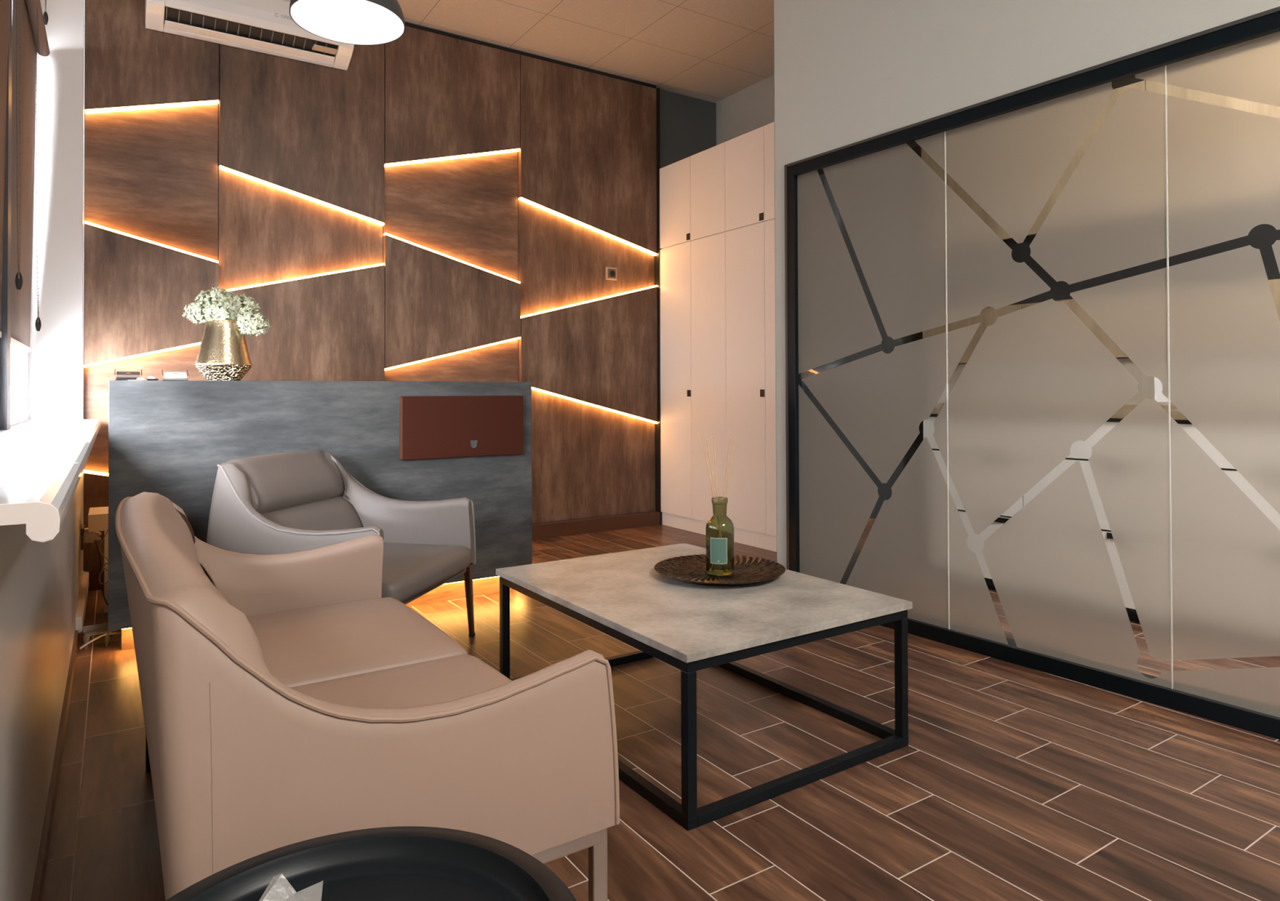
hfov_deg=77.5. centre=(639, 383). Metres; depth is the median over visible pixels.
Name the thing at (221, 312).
hydrangea
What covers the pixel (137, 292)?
wall panel
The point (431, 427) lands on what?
panel
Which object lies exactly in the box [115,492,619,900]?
sofa
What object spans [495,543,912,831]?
coffee table
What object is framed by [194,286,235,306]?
hydrangea
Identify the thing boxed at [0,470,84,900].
wall
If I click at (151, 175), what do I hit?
wall panel
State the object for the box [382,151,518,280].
wall panel
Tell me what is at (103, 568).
cable
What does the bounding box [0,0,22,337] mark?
roller blind
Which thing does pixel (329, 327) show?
wall panel
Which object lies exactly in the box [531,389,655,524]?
wall panel
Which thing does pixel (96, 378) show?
wall panel
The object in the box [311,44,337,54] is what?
vent
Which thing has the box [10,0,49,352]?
roller blind
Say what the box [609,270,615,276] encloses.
outlet
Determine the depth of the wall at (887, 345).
4.69 m
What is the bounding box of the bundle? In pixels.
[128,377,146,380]
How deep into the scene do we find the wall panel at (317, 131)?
5.12 m
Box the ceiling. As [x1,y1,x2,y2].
[397,0,773,102]
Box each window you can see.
[10,0,84,425]
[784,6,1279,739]
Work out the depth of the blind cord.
4.11 m
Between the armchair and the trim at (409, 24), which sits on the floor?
the armchair
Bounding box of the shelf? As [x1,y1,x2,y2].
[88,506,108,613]
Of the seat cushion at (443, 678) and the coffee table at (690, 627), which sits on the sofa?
the seat cushion at (443, 678)
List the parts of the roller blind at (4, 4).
chain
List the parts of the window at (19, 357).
pane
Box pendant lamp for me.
[288,0,404,45]
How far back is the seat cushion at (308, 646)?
2.15 m
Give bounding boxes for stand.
[80,622,121,649]
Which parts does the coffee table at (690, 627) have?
leg, leg, leg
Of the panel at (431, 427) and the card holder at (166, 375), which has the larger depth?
the panel at (431, 427)
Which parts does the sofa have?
leg, rail, leg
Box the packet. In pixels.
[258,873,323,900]
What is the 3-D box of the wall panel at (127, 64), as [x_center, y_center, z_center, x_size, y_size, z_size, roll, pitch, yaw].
[-2.852,-1.992,4.682,0.669,0.938,0.054,0,-1,-33]
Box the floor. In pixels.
[41,523,1279,900]
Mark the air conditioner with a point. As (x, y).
(263, 26)
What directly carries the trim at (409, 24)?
attached to the wall at (687, 124)
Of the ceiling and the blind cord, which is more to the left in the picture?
the blind cord
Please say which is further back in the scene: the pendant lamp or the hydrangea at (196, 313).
the hydrangea at (196, 313)
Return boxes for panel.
[83,470,108,571]
[84,0,218,114]
[84,104,217,260]
[84,221,218,367]
[84,344,206,473]
[218,44,384,226]
[218,166,382,290]
[226,262,384,381]
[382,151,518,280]
[382,232,520,370]
[384,26,519,167]
[384,339,518,382]
[399,395,523,460]
[517,54,657,255]
[517,198,653,316]
[518,284,657,423]
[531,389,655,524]
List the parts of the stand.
leg, plate, leg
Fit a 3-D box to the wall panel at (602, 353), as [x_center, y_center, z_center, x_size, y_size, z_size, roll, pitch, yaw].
[-0.384,-0.243,6.289,1.233,1.149,0.054,0,-1,-33]
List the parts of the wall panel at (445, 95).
led strip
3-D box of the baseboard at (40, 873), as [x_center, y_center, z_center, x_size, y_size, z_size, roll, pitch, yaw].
[-0.769,1.082,0.916,0.012,0.060,8.400,0,-1,-33]
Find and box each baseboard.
[30,630,79,900]
[85,511,659,591]
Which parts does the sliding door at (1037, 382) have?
glass pane, glass pane, glass pane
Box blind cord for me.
[43,0,48,25]
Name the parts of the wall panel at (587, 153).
led strip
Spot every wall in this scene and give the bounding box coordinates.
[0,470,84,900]
[83,18,715,573]
[715,75,773,145]
[773,0,1279,569]
[773,69,923,582]
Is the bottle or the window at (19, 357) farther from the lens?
the window at (19, 357)
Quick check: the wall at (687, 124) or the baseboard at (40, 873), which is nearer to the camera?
the baseboard at (40, 873)
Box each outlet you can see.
[80,524,101,550]
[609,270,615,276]
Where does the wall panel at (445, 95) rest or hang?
attached to the wall at (687, 124)
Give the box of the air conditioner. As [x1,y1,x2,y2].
[145,0,354,70]
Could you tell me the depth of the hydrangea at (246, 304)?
3.72 m
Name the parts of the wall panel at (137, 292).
led strip, led strip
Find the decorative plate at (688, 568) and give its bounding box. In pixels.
[653,554,785,584]
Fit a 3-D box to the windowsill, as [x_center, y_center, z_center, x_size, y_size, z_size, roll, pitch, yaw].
[-2.048,0.206,2.684,0.340,0.055,4.094,0,-1,-33]
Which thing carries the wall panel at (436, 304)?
attached to the wall at (687, 124)
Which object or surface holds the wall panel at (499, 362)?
attached to the wall at (687, 124)
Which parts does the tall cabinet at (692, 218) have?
door, door, handle, handle, door, door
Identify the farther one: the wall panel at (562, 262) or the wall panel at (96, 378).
the wall panel at (562, 262)
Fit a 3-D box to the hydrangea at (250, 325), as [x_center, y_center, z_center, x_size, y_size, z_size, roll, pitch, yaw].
[-1.832,-0.185,3.735,0.190,0.310,0.141,0,-1,-33]
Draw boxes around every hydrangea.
[182,301,217,325]
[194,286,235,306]
[201,298,239,320]
[222,293,261,319]
[236,311,271,336]
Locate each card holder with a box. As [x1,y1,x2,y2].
[114,368,142,380]
[161,369,188,380]
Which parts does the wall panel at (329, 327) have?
led strip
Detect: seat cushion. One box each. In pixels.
[246,597,467,687]
[289,654,511,708]
[381,542,471,602]
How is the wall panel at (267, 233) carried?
attached to the wall at (687, 124)
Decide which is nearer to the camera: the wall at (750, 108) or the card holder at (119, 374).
the card holder at (119, 374)
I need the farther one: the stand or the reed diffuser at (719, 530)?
the stand
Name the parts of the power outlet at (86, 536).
plate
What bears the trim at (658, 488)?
attached to the wall at (687, 124)
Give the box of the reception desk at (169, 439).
[107,380,532,650]
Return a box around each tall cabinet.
[659,142,727,534]
[724,121,776,551]
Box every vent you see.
[164,6,337,57]
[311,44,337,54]
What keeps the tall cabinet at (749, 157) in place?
on the floor
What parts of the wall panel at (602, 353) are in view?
led strip, led strip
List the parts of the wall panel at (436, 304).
led strip, led strip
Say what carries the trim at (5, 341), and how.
attached to the wall at (40, 583)
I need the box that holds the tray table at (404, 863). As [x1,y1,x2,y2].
[165,826,576,900]
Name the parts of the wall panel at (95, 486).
led strip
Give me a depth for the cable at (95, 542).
4.02 m
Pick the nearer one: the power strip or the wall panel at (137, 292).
the power strip
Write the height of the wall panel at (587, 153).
1.387 m
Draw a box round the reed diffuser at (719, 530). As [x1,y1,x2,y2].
[701,436,736,576]
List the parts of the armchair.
seat, leg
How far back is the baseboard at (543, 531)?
6.19 m
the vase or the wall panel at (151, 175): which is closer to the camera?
the vase
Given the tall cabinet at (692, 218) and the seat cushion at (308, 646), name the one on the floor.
the tall cabinet at (692, 218)
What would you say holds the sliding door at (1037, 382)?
in the wall at (847, 72)
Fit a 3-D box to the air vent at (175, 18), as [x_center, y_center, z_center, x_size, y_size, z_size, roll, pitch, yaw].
[-2.348,-2.124,4.856,0.946,0.051,0.122,0,-1,-33]
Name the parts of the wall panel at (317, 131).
led strip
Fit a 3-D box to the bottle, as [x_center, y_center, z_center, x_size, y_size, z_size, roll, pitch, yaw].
[0.283,0.558,2.822,0.100,0.226,0.100,0,-1,-33]
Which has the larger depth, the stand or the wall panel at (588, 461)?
the wall panel at (588, 461)
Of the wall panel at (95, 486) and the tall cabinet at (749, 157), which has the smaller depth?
the wall panel at (95, 486)
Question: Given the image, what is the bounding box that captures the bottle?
[705,515,733,576]
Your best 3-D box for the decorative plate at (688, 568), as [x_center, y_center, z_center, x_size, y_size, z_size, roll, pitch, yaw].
[0.283,0.669,2.845,0.466,0.029,0.466,0,-1,-33]
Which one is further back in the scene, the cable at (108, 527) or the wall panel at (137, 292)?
the wall panel at (137, 292)
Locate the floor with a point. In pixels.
(1011, 782)
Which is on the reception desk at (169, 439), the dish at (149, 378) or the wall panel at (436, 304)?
the dish at (149, 378)
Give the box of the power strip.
[75,572,88,633]
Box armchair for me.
[206,449,475,637]
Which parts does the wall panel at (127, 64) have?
led strip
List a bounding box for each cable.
[95,542,107,604]
[98,562,108,584]
[99,527,108,561]
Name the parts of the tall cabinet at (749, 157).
door, door, handle, handle, door, door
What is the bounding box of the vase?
[195,319,252,381]
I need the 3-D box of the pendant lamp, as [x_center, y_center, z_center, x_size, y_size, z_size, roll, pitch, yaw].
[-1.102,-1.940,3.012,0.410,1.150,0.410,0,-1,-33]
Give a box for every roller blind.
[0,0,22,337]
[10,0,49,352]
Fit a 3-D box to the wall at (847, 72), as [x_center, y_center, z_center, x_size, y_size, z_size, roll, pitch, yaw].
[2.583,-0.716,1.827,0.120,3.650,6.200,0,-1,-36]
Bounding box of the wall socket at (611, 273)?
[605,266,617,280]
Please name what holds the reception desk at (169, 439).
on the floor
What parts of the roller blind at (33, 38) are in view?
chain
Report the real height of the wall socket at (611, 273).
0.100 m
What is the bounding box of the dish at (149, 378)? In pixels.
[146,376,158,380]
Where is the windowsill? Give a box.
[0,419,101,542]
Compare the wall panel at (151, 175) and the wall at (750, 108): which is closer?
the wall panel at (151, 175)
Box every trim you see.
[0,0,12,430]
[404,22,656,88]
[654,88,661,524]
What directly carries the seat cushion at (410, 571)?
on the armchair

